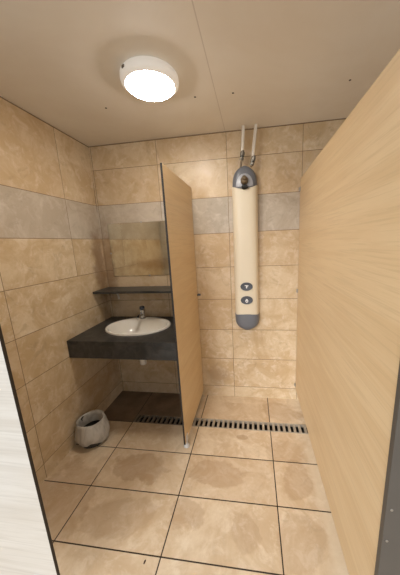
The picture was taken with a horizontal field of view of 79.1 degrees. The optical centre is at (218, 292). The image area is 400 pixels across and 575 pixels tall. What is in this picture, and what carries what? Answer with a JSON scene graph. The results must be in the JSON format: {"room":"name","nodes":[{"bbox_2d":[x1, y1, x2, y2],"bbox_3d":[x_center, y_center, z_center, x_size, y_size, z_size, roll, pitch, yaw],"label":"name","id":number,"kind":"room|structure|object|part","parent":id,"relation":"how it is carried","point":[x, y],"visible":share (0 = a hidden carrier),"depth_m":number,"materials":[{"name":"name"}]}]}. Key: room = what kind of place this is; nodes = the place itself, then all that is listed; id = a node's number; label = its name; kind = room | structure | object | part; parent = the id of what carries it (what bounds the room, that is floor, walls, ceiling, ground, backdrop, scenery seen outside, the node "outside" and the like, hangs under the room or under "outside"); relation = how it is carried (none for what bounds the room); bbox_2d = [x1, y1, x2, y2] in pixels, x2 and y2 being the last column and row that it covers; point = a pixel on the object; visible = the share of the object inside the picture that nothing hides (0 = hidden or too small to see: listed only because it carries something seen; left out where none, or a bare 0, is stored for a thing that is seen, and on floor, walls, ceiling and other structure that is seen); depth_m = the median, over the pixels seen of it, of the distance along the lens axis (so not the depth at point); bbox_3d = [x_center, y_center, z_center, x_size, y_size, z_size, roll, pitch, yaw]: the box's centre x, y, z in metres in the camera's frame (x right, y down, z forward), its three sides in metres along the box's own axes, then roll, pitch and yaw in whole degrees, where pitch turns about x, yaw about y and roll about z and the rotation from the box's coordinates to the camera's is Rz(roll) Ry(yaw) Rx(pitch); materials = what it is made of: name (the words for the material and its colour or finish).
{"room":"shower room","nodes":[
{"label":"shower room","id":0,"kind":"room"},
{"bbox_2d":[0,96,121,485],"bbox_3d":[-1.268,0.059,1.604,0.120,2.413,1.620,-1,12,8],"label":"wall","id":1,"kind":"structure","parent":0,"point":[52,264],"depth_m":1.70,"materials":[{"name":"tile"}]},
{"bbox_2d":[39,391,348,574],"bbox_3d":[0.754,1.523,0.360,4.440,0.120,4.320,-1,12,8],"label":"floor","id":2,"kind":"structure","parent":0,"point":[232,501],"depth_m":1.49,"materials":[{"name":"tile"}]},
{"bbox_2d":[0,325,59,574],"bbox_3d":[-1.006,0.399,0.901,0.587,2.012,0.048,-1,12,8],"label":"door","id":3,"kind":"structure","parent":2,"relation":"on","point":[26,544],"depth_m":0.95,"materials":[{"name":"laminate"}]},
{"bbox_2d":[74,409,109,448],"bbox_3d":[-1.014,1.103,1.943,0.246,0.210,0.251,-1,12,8],"label":"waste bin","id":4,"kind":"object","parent":2,"relation":"on","point":[92,428],"visible":1,"depth_m":1.89,"materials":[{"name":"light grey plastic"}]},
{"bbox_2d":[160,163,203,447],"bbox_3d":[-0.242,0.147,1.956,0.048,2.008,0.692,-1,12,9],"label":"partition panel","id":5,"kind":"object","parent":2,"relation":"on","point":[177,198],"visible":1,"depth_m":1.83,"materials":[{"name":"brown wood"}]},
{"bbox_2d":[133,414,307,433],"bbox_3d":[0.039,1.162,2.092,1.603,0.062,0.100,-1,12,8],"label":"floor drain","id":6,"kind":"object","parent":2,"relation":"in","point":[141,418],"visible":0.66,"depth_m":2.10,"materials":[{"name":"silver metal"}]},
{"bbox_2d":[294,49,399,574],"bbox_3d":[0.609,0.218,1.422,0.048,2.012,1.521,-1,12,8],"label":"partition panel","id":7,"kind":"object","parent":2,"relation":"on","point":[348,342],"visible":1,"depth_m":0.94,"materials":[{"name":"brown wood"}]},
{"bbox_2d":[374,362,399,574],"bbox_3d":[0.574,0.369,0.660,0.170,2.030,0.023,-1,12,8],"label":"post","id":8,"kind":"object","parent":2,"relation":"on","point":[388,548],"visible":1,"depth_m":0.72,"materials":[{"name":"grey metal"}]},
{"bbox_2d":[0,0,399,146],"bbox_3d":[0.745,-1.085,0.550,4.440,0.082,2.870,-1,12,8],"label":"ceiling","id":9,"kind":"structure","parent":0,"point":[236,63],"depth_m":1.17,"materials":[{"name":"white paint"}]},
{"bbox_2d":[120,56,178,100],"bbox_3d":[-0.362,-1.111,1.282,0.301,0.072,0.301,-1,12,8],"label":"ceiling lamp","id":10,"kind":"object","parent":9,"relation":"attached to","point":[148,78],"visible":1,"depth_m":1.21,"materials":[{"name":"white plastic"}]},
{"bbox_2d":[127,70,172,100],"bbox_3d":[-0.361,-1.095,1.285,0.235,0.040,0.235,-1,12,8],"label":"diffuser","id":11,"kind":"object","parent":10,"relation":"attached to","point":[148,85],"depth_m":1.24,"materials":[{"name":"white plastic"}]},
{"bbox_2d":[89,118,345,398],"bbox_3d":[0.989,-0.152,2.135,4.440,2.413,0.120,-1,12,8],"label":"wall","id":12,"kind":"structure","parent":0,"point":[259,361],"depth_m":2.16,"materials":[{"name":"tile"}]},
{"bbox_2d":[67,316,176,360],"bbox_3d":[-0.680,0.370,2.102,0.888,0.140,0.620,-1,12,8],"label":"countertop","id":13,"kind":"structure","parent":12,"relation":"attached to","point":[94,342],"depth_m":1.83,"materials":[{"name":"stone"}]},
{"bbox_2d":[105,317,170,364],"bbox_3d":[-0.692,0.473,2.154,0.515,0.395,0.511,-11,14,-35],"label":"washbasin","id":14,"kind":"object","parent":13,"relation":"in","point":[132,326],"visible":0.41,"depth_m":2.25,"materials":[{"name":"white ceramic"}]},
{"bbox_3d":[-0.697,0.361,2.130,0.568,0.166,0.452,-1,12,8],"label":"bowl","id":15,"kind":"part","parent":14,"relation":"part of","materials":[{"name":"white ceramic"}]},
{"bbox_2d":[136,306,145,319],"bbox_3d":[-0.726,0.196,2.248,0.060,0.118,0.145,-1,12,8],"label":"tap","id":16,"kind":"object","parent":13,"relation":"on","point":[141,315],"visible":1,"depth_m":2.27,"materials":[{"name":"silver metal"}]},
{"bbox_2d":[93,286,170,298],"bbox_3d":[-0.666,0.024,2.221,0.886,0.122,0.241,-1,12,8],"label":"wall shelf","id":17,"kind":"object","parent":12,"relation":"attached to","point":[137,289],"visible":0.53,"depth_m":2.16,"materials":[{"name":"stone"}]},
{"bbox_2d":[107,221,168,275],"bbox_3d":[-0.673,-0.404,2.251,0.732,0.506,0.010,-1,12,8],"label":"mirror","id":18,"kind":"object","parent":12,"relation":"attached to","point":[137,248],"visible":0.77,"depth_m":2.26,"materials":[{"name":"clear glass"}]},
{"bbox_2d":[232,166,258,329],"bbox_3d":[0.236,-0.336,2.068,0.221,1.386,0.138,-1,12,8],"label":"shower panel","id":19,"kind":"object","parent":12,"relation":"attached to","point":[244,185],"visible":1,"depth_m":2.04,"materials":[{"name":"beige plastic"}]},
{"bbox_2d":[240,125,244,166],"bbox_3d":[0.188,-1.149,1.910,0.048,0.300,0.034,4,14,30],"label":"supply hose","id":20,"kind":"object","parent":19,"relation":"attached to","point":[242,153],"visible":1,"depth_m":1.90,"materials":[{"name":"white plastic"}]},
{"bbox_3d":[0.211,-0.905,1.946,0.140,0.098,0.038,-1,12,8],"label":"plate","id":21,"kind":"part","parent":19,"relation":"part of","materials":[{"name":"grey plastic"}]},
{"bbox_2d":[250,124,257,166],"bbox_3d":[0.276,-1.149,1.896,0.065,0.304,0.035,2,12,19],"label":"supply hose","id":22,"kind":"object","parent":19,"relation":"attached to","point":[253,158],"visible":1,"depth_m":1.89,"materials":[{"name":"white plastic"}]}
]}

